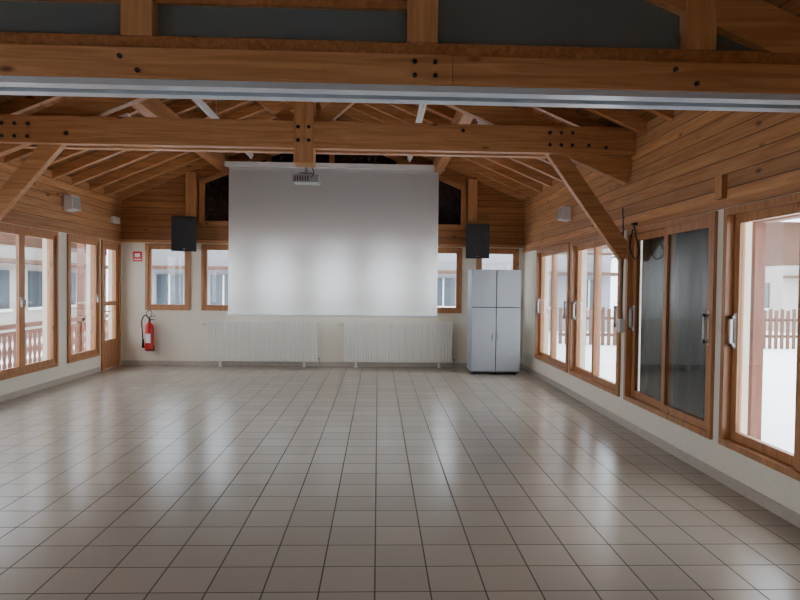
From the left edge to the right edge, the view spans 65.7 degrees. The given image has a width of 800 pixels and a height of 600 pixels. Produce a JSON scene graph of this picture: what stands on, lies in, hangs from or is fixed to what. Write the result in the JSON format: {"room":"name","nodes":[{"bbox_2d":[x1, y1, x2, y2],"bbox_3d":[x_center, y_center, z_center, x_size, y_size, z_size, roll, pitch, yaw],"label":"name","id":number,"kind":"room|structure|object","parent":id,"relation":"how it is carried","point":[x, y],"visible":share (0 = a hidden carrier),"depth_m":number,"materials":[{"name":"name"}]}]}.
{"room":"community hall","nodes":[
{"label":"community hall","id":0,"kind":"room"},
{"bbox_2d":[0,156,120,395],"bbox_3d":[-5.356,-0.199,4.060,0.220,3.377,16.500,1,1,-2],"label":"wall","id":1,"kind":"structure","parent":0,"point":[42,203],"depth_m":10.05,"materials":[{"name":"beige paint"}]},
{"bbox_2d":[0,222,58,380],"bbox_3d":[-5.459,0.009,8.871,0.160,2.130,1.950,1,1,-2],"label":"window","id":2,"kind":"structure","parent":1,"relation":"in","point":[52,237],"depth_m":9.18,"materials":[{"name":"brown wood"}]},
{"bbox_2d":[0,367,99,402],"bbox_3d":[-5.243,1.457,3.629,0.012,0.090,15.550,1,1,-2],"label":"baseboard","id":3,"kind":"structure","parent":1,"relation":"attached to","point":[5,397],"depth_m":9.55,"materials":[{"name":"tile"}]},
{"bbox_2d":[0,218,121,241],"bbox_3d":[-5.221,-0.979,4.046,0.030,0.060,16.500,1,1,-2],"label":"trim","id":4,"kind":"structure","parent":1,"relation":"attached to","point":[5,220],"depth_m":9.73,"materials":[{"name":"brown wood"}]},
{"bbox_2d":[64,195,80,211],"bbox_3d":[-5.357,-1.575,10.133,0.178,0.252,0.280,1,1,-2],"label":"speaker box","id":5,"kind":"object","parent":1,"relation":"attached to","point":[71,202],"visible":1,"depth_m":10.01,"materials":[{"name":"grey plastic"}]},
{"bbox_2d":[67,234,99,362],"bbox_3d":[-5.524,-0.036,10.739,0.160,2.130,1.150,1,1,-2],"label":"window","id":6,"kind":"structure","parent":1,"relation":"in","point":[94,243],"depth_m":11.18,"materials":[{"name":"brown wood"}]},
{"bbox_2d":[101,239,120,370],"bbox_3d":[-5.544,0.089,11.828,0.201,2.427,0.816,1,1,-2],"label":"door","id":7,"kind":"structure","parent":1,"relation":"in","point":[110,348],"depth_m":12.04,"materials":[{"name":"brown wood"}]},
{"bbox_2d":[110,216,119,223],"bbox_3d":[-5.476,-1.539,11.931,0.068,0.120,0.300,1,1,-2],"label":"emergency light","id":8,"kind":"object","parent":1,"relation":"attached to","point":[113,219],"visible":1,"depth_m":11.84,"materials":[{"name":"white plastic"}]},
{"bbox_2d":[131,98,472,175],"bbox_3d":[-1.066,-2.886,4.142,4.360,1.132,16.490,1,1,-2],"label":"roof purlins","id":9,"kind":"structure","parent":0,"point":[151,107],"depth_m":8.79,"materials":[{"name":"brown wood"}]},
{"bbox_2d":[121,119,524,362],"bbox_3d":[-1.507,-1.226,12.539,8.050,5.120,0.220,1,1,-2],"label":"wall","id":10,"kind":"structure","parent":0,"point":[179,335],"depth_m":12.37,"materials":[{"name":"beige paint"}]},
{"bbox_2d":[133,251,141,261],"bbox_3d":[-5.210,-0.864,12.303,0.180,0.200,0.008,1,1,-2],"label":"safety sign","id":11,"kind":"object","parent":10,"relation":"attached to","point":[137,255],"visible":1,"depth_m":12.30,"materials":[{"name":"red plastic"}]},
{"bbox_2d":[141,310,154,350],"bbox_3d":[-4.960,0.603,12.246,0.279,0.819,0.207,1,1,-2],"label":"fire extinguisher","id":12,"kind":"object","parent":10,"relation":"attached to","point":[149,327],"visible":1,"depth_m":12.18,"materials":[{"name":"red metal"}]},
{"bbox_2d":[145,243,190,309],"bbox_3d":[-4.617,-0.459,12.383,0.880,1.320,0.150,1,1,-2],"label":"window","id":13,"kind":"structure","parent":10,"relation":"in","point":[148,246],"depth_m":12.32,"materials":[{"name":"brown wood"}]},
{"bbox_2d":[171,216,196,251],"bbox_3d":[-4.196,-1.286,12.036,0.459,0.700,0.585,0,1,-20],"label":"loudspeaker","id":14,"kind":"object","parent":10,"relation":"attached to","point":[183,228],"visible":1,"depth_m":11.80,"materials":[{"name":"black plastic"}]},
{"bbox_2d":[185,172,197,215],"bbox_3d":[-4.114,-2.087,12.236,0.200,0.855,0.159,1,1,-2],"label":"post","id":15,"kind":"object","parent":10,"relation":"attached to","point":[191,178],"visible":0.89,"depth_m":12.16,"materials":[{"name":"brown wood"}]},
{"bbox_2d":[201,244,228,310],"bbox_3d":[-3.518,-0.447,12.422,0.880,1.320,0.150,1,1,-2],"label":"window","id":16,"kind":"structure","parent":10,"relation":"in","point":[204,247],"depth_m":12.35,"materials":[{"name":"brown wood"}]},
{"bbox_2d":[202,320,319,366],"bbox_3d":[-2.760,0.865,12.352,2.339,0.920,0.163,1,1,-2],"label":"radiator","id":17,"kind":"object","parent":10,"relation":"attached to","point":[226,340],"visible":1,"depth_m":12.28,"materials":[{"name":"white metal"}]},
{"bbox_2d":[121,360,521,367],"bbox_3d":[-1.533,1.291,12.482,8.026,0.090,0.012,1,1,-2],"label":"baseboard","id":18,"kind":"structure","parent":10,"relation":"attached to","point":[123,362],"depth_m":12.45,"materials":[{"name":"tile"}]},
{"bbox_2d":[122,239,522,247],"bbox_3d":[-1.504,-1.133,12.416,7.990,0.060,0.030,1,1,-2],"label":"trim","id":19,"kind":"structure","parent":10,"relation":"attached to","point":[123,240],"depth_m":12.33,"materials":[{"name":"brown wood"}]},
{"bbox_2d":[199,153,466,228],"bbox_3d":[-1.313,-2.441,12.371,5.300,1.962,0.070,1,1,-2],"label":"window","id":20,"kind":"structure","parent":10,"relation":"in","point":[213,189],"depth_m":12.37,"materials":[{"name":"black glass"}]},
{"bbox_2d":[338,321,454,367],"bbox_3d":[-0.067,0.894,12.448,2.349,0.920,0.163,1,1,-2],"label":"radiator","id":21,"kind":"object","parent":10,"relation":"attached to","point":[363,341],"visible":1,"depth_m":12.37,"materials":[{"name":"white metal"}]},
{"bbox_2d":[437,248,461,312],"bbox_3d":[0.804,-0.399,12.575,0.890,1.320,0.150,1,1,-2],"label":"window","id":22,"kind":"structure","parent":10,"relation":"in","point":[458,251],"depth_m":12.52,"materials":[{"name":"brown wood"}]},
{"bbox_2d":[467,179,477,221],"bbox_3d":[1.452,-1.994,12.434,0.180,0.833,0.159,1,1,-2],"label":"post","id":23,"kind":"object","parent":10,"relation":"attached to","point":[472,195],"visible":1,"depth_m":12.36,"materials":[{"name":"brown wood"}]},
{"bbox_2d":[466,224,488,258],"bbox_3d":[1.558,-1.162,12.243,0.459,0.700,0.587,1,1,14],"label":"loudspeaker","id":24,"kind":"object","parent":10,"relation":"attached to","point":[477,235],"visible":1,"depth_m":12.00,"materials":[{"name":"black plastic"}]},
{"bbox_2d":[476,248,518,269],"bbox_3d":[1.968,-0.386,12.617,0.860,1.320,0.150,1,1,-2],"label":"window","id":25,"kind":"structure","parent":10,"relation":"in","point":[515,264],"depth_m":12.54,"materials":[{"name":"brown wood"}]},
{"bbox_2d":[0,95,673,201],"bbox_3d":[-1.211,-2.420,4.573,10.504,2.376,16.820,1,1,-2],"label":"roof","id":26,"kind":"structure","parent":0,"point":[487,172],"depth_m":10.38,"materials":[{"name":"brown wood"}]},
{"bbox_2d":[293,168,319,184],"bbox_3d":[-1.117,-1.562,7.430,0.300,0.335,0.330,1,1,-2],"label":"projector","id":27,"kind":"object","parent":26,"relation":"hanging from","point":[302,178],"visible":0.68,"depth_m":7.32,"materials":[{"name":"grey plastic"}]},
{"bbox_2d":[225,161,444,317],"bbox_3d":[-1.300,-1.161,12.182,4.300,2.968,0.370,1,1,-2],"label":"projection screen","id":28,"kind":"object","parent":26,"relation":"attached to","point":[362,241],"visible":0.98,"depth_m":12.05,"materials":[{"name":"white fabric"}]},
{"bbox_2d":[617,208,639,332],"bbox_3d":[2.659,-0.347,7.128,0.088,1.480,0.588,1,1,-2],"label":"hanging cable","id":29,"kind":"object","parent":26,"relation":"hanging from","point":[620,322],"visible":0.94,"depth_m":7.36,"materials":[{"name":"black plastic"}]},
{"bbox_2d":[0,365,799,599],"bbox_3d":[-1.246,1.659,4.275,8.550,0.250,16.950,1,1,-2],"label":"floor","id":30,"kind":"structure","parent":0,"point":[122,482],"depth_m":4.80,"materials":[{"name":"tile"}]},
{"bbox_2d":[467,269,520,374],"bbox_3d":[1.780,0.412,11.798,0.915,1.960,0.570,1,1,-2],"label":"storage cabinet","id":31,"kind":"object","parent":30,"relation":"on","point":[494,296],"visible":1,"depth_m":11.54,"materials":[{"name":"grey metal"}]},
{"bbox_2d":[0,0,799,93],"bbox_3d":[-1.182,-2.221,3.698,8.149,1.981,0.300,1,1,-2],"label":"roof beam","id":32,"kind":"structure","parent":0,"point":[756,25],"depth_m":3.66,"materials":[{"name":"brown wood"}]},
{"bbox_2d":[0,0,121,35],"bbox_3d":[-2.370,-2.152,3.668,1.495,1.193,0.070,1,1,-2],"label":"window","id":33,"kind":"structure","parent":32,"relation":"in","point":[66,17],"depth_m":3.69,"materials":[{"name":"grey glass"}]},
{"bbox_2d":[156,0,406,42],"bbox_3d":[-0.697,-2.252,3.725,1.492,1.430,0.070,1,1,-2],"label":"window","id":34,"kind":"structure","parent":32,"relation":"in","point":[375,21],"depth_m":3.73,"materials":[{"name":"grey glass"}]},
{"bbox_2d":[0,76,799,112],"bbox_3d":[-1.194,-1.262,3.726,8.050,0.037,0.250,1,1,-2],"label":"track","id":35,"kind":"object","parent":32,"relation":"attached to","point":[9,85],"depth_m":3.72,"materials":[{"name":"silver metal"}]},
{"bbox_2d":[437,0,680,49],"bbox_3d":[0.977,-1.964,3.791,1.503,0.890,0.060,1,1,-2],"label":"window","id":36,"kind":"structure","parent":32,"relation":"in","point":[607,24],"depth_m":3.80,"materials":[{"name":"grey glass"}]},
{"bbox_2d":[715,34,763,52],"bbox_3d":[2.368,-1.595,3.848,0.930,0.183,0.060,1,1,-2],"label":"window","id":37,"kind":"structure","parent":32,"relation":"in","point":[723,44],"depth_m":3.84,"materials":[{"name":"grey glass"}]},
{"bbox_2d":[0,0,799,192],"bbox_3d":[-1.212,-2.592,4.649,10.450,2.447,17.900,1,1,-2],"label":"ceiling","id":38,"kind":"structure","parent":0,"point":[791,6],"depth_m":9.02,"materials":[{"name":"brown wood"}]},
{"bbox_2d":[106,113,130,116],"bbox_3d":[-4.276,-2.260,8.403,1.219,0.632,0.090,1,1,-2],"label":"fluorescent light","id":39,"kind":"object","parent":38,"relation":"hanging from","point":[126,114],"visible":0.04,"depth_m":8.37,"materials":[{"name":"white plastic"}]},
{"bbox_2d":[191,99,219,118],"bbox_3d":[-2.732,-2.857,8.793,0.090,0.470,1.900,1,1,-2],"label":"fluorescent light","id":40,"kind":"object","parent":38,"relation":"hanging from","point":[199,102],"visible":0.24,"depth_m":8.64,"materials":[{"name":"white plastic"}]},
{"bbox_2d":[246,153,253,158],"bbox_3d":[-2.806,-2.908,10.891,0.090,0.470,1.900,1,1,-2],"label":"fluorescent light","id":41,"kind":"object","parent":38,"relation":"hanging from","point":[250,155],"visible":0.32,"depth_m":11.71,"materials":[{"name":"white plastic"}]},
{"bbox_2d":[415,104,426,122],"bbox_3d":[0.296,-2.817,8.901,0.090,0.457,1.900,1,1,-2],"label":"fluorescent light","id":42,"kind":"object","parent":38,"relation":"hanging from","point":[421,107],"visible":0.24,"depth_m":8.69,"materials":[{"name":"white plastic"}]},
{"bbox_2d":[522,110,799,513],"bbox_3d":[2.909,-0.159,4.353,0.220,3.482,16.500,1,1,-2],"label":"wall","id":43,"kind":"structure","parent":0,"point":[676,165],"depth_m":6.00,"materials":[{"name":"wood planks"},{"name":"cream plaster"}]},
{"bbox_2d":[0,96,635,260],"bbox_3d":[-1.309,-1.699,7.144,8.156,3.206,0.370,1,1,-2],"label":"roof truss","id":44,"kind":"object","parent":43,"relation":"attached to","point":[82,123],"depth_m":7.05,"materials":[{"name":"brown wood"}]},
{"bbox_2d":[535,243,570,372],"bbox_3d":[2.607,0.102,10.529,0.180,2.000,1.950,1,1,-2],"label":"window","id":45,"kind":"structure","parent":43,"relation":"in","point":[553,251],"depth_m":10.51,"materials":[{"name":"brown wood"}]},
{"bbox_2d":[557,206,570,221],"bbox_3d":[2.538,-1.327,9.566,0.178,0.216,0.240,1,1,-2],"label":"speaker box","id":46,"kind":"object","parent":43,"relation":"attached to","point":[564,213],"visible":1,"depth_m":9.45,"materials":[{"name":"grey plastic"}]},
{"bbox_2d":[569,232,622,396],"bbox_3d":[2.680,0.151,8.471,0.180,2.000,1.930,1,1,-2],"label":"window","id":47,"kind":"structure","parent":43,"relation":"in","point":[592,377],"depth_m":8.46,"materials":[{"name":"brown wood"}]},
{"bbox_2d":[522,364,799,527],"bbox_3d":[2.773,1.535,4.389,0.012,0.090,16.500,1,1,-2],"label":"baseboard","id":48,"kind":"structure","parent":43,"relation":"attached to","point":[787,514],"depth_m":5.75,"materials":[{"name":"tile"}]},
{"bbox_2d":[523,182,799,252],"bbox_3d":[2.792,-0.789,4.333,0.030,0.060,16.500,1,1,-2],"label":"trim","id":49,"kind":"structure","parent":43,"relation":"attached to","point":[792,188],"depth_m":5.60,"materials":[{"name":"brown wood"}]},
{"bbox_2d":[623,211,717,439],"bbox_3d":[2.753,0.202,6.378,0.180,2.000,1.920,1,1,-2],"label":"window","id":50,"kind":"structure","parent":43,"relation":"in","point":[663,408],"depth_m":6.34,"materials":[{"name":"brown wood"}]},
{"bbox_2d":[640,228,708,418],"bbox_3d":[2.898,0.189,6.382,0.050,1.970,1.880,1,1,-2],"label":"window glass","id":51,"kind":"object","parent":43,"relation":"hanging from","point":[691,269],"visible":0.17,"depth_m":6.35,"materials":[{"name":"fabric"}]},
{"bbox_2d":[714,175,726,199],"bbox_3d":[2.749,-0.963,5.313,0.050,0.200,0.110,1,1,-2],"label":"bracket","id":52,"kind":"object","parent":43,"relation":"attached to","point":[720,181],"visible":1,"depth_m":5.27,"materials":[{"name":"brown wood"}]},
{"bbox_2d":[718,192,799,480],"bbox_3d":[2.826,0.252,4.319,0.180,2.000,1.920,1,1,-2],"label":"window","id":53,"kind":"structure","parent":43,"relation":"in","point":[730,435],"depth_m":5.16,"materials":[{"name":"brown wood"}]},
{"label":"outside","id":54,"kind":"structure","parent":0,"visible":0},
{"bbox_2d":[0,296,796,453],"bbox_3d":[-0.905,1.497,25.027,140.000,0.238,130.000,1,1,-2],"label":"snowy ground","id":55,"kind":"structure","parent":54,"point":[779,365],"depth_m":15.14,"materials":[{"name":"white snow"}]},
{"bbox_2d":[0,233,107,342],"bbox_3d":[-20.018,-3.128,22.240,15.500,9.020,14.000,1,1,-2],"label":"chalet","id":56,"kind":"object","parent":55,"relation":"on","point":[33,246],"visible":0.34,"depth_m":22.12,"materials":[{"name":"plaster"},{"name":"wood"},{"name":"glass"}]},
{"bbox_2d":[152,249,227,304],"bbox_3d":[-7.081,-2.791,31.212,11.000,8.230,11.000,1,1,-2],"label":"chalet","id":57,"kind":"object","parent":55,"relation":"on","point":[167,265],"visible":0.22,"depth_m":26.64,"materials":[{"name":"plaster"},{"name":"glass"},{"name":"wood"}]},
{"bbox_2d":[437,249,617,331],"bbox_3d":[5.088,-2.557,33.648,11.500,7.940,11.000,1,1,-2],"label":"chalet","id":58,"kind":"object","parent":55,"relation":"on","point":[446,278],"visible":0.18,"depth_m":29.20,"materials":[{"name":"plaster"},{"name":"wood"},{"name":"glass"}]},
{"bbox_2d":[558,307,797,348],"bbox_3d":[10.649,1.021,22.470,9.900,1.450,0.100,1,1,-2],"label":"fence","id":59,"kind":"object","parent":55,"relation":"on","point":[608,318],"visible":0.23,"depth_m":22.51,"materials":[{"name":"wood"}]},
{"bbox_2d":[587,214,799,439],"bbox_3d":[4.634,0.469,7.449,0.160,3.120,16.536,1,1,-2],"label":"posts","id":60,"kind":"object","parent":55,"relation":"on","point":[759,228],"visible":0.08,"depth_m":7.99,"materials":[{"name":"brown wood"}]},
{"bbox_2d":[765,218,799,332],"bbox_3d":[24.741,-2.772,36.838,14.000,8.690,14.000,1,1,-2],"label":"chalet","id":61,"kind":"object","parent":55,"relation":"on","point":[782,237],"visible":0.12,"depth_m":30.74,"materials":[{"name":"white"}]},
{"bbox_3d":[-6.552,1.762,7.819,1.800,0.350,20.000,1,1,-2],"label":"deck","id":62,"kind":"object","parent":55,"relation":"on","visible":0},
{"bbox_2d":[0,243,107,369],"bbox_3d":[-7.182,0.180,7.756,0.140,2.800,20.116,1,1,-2],"label":"balcony railing","id":63,"kind":"object","parent":62,"relation":"on","point":[79,340],"visible":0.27,"depth_m":13.86,"materials":[{"name":"brown wood"}]}
]}

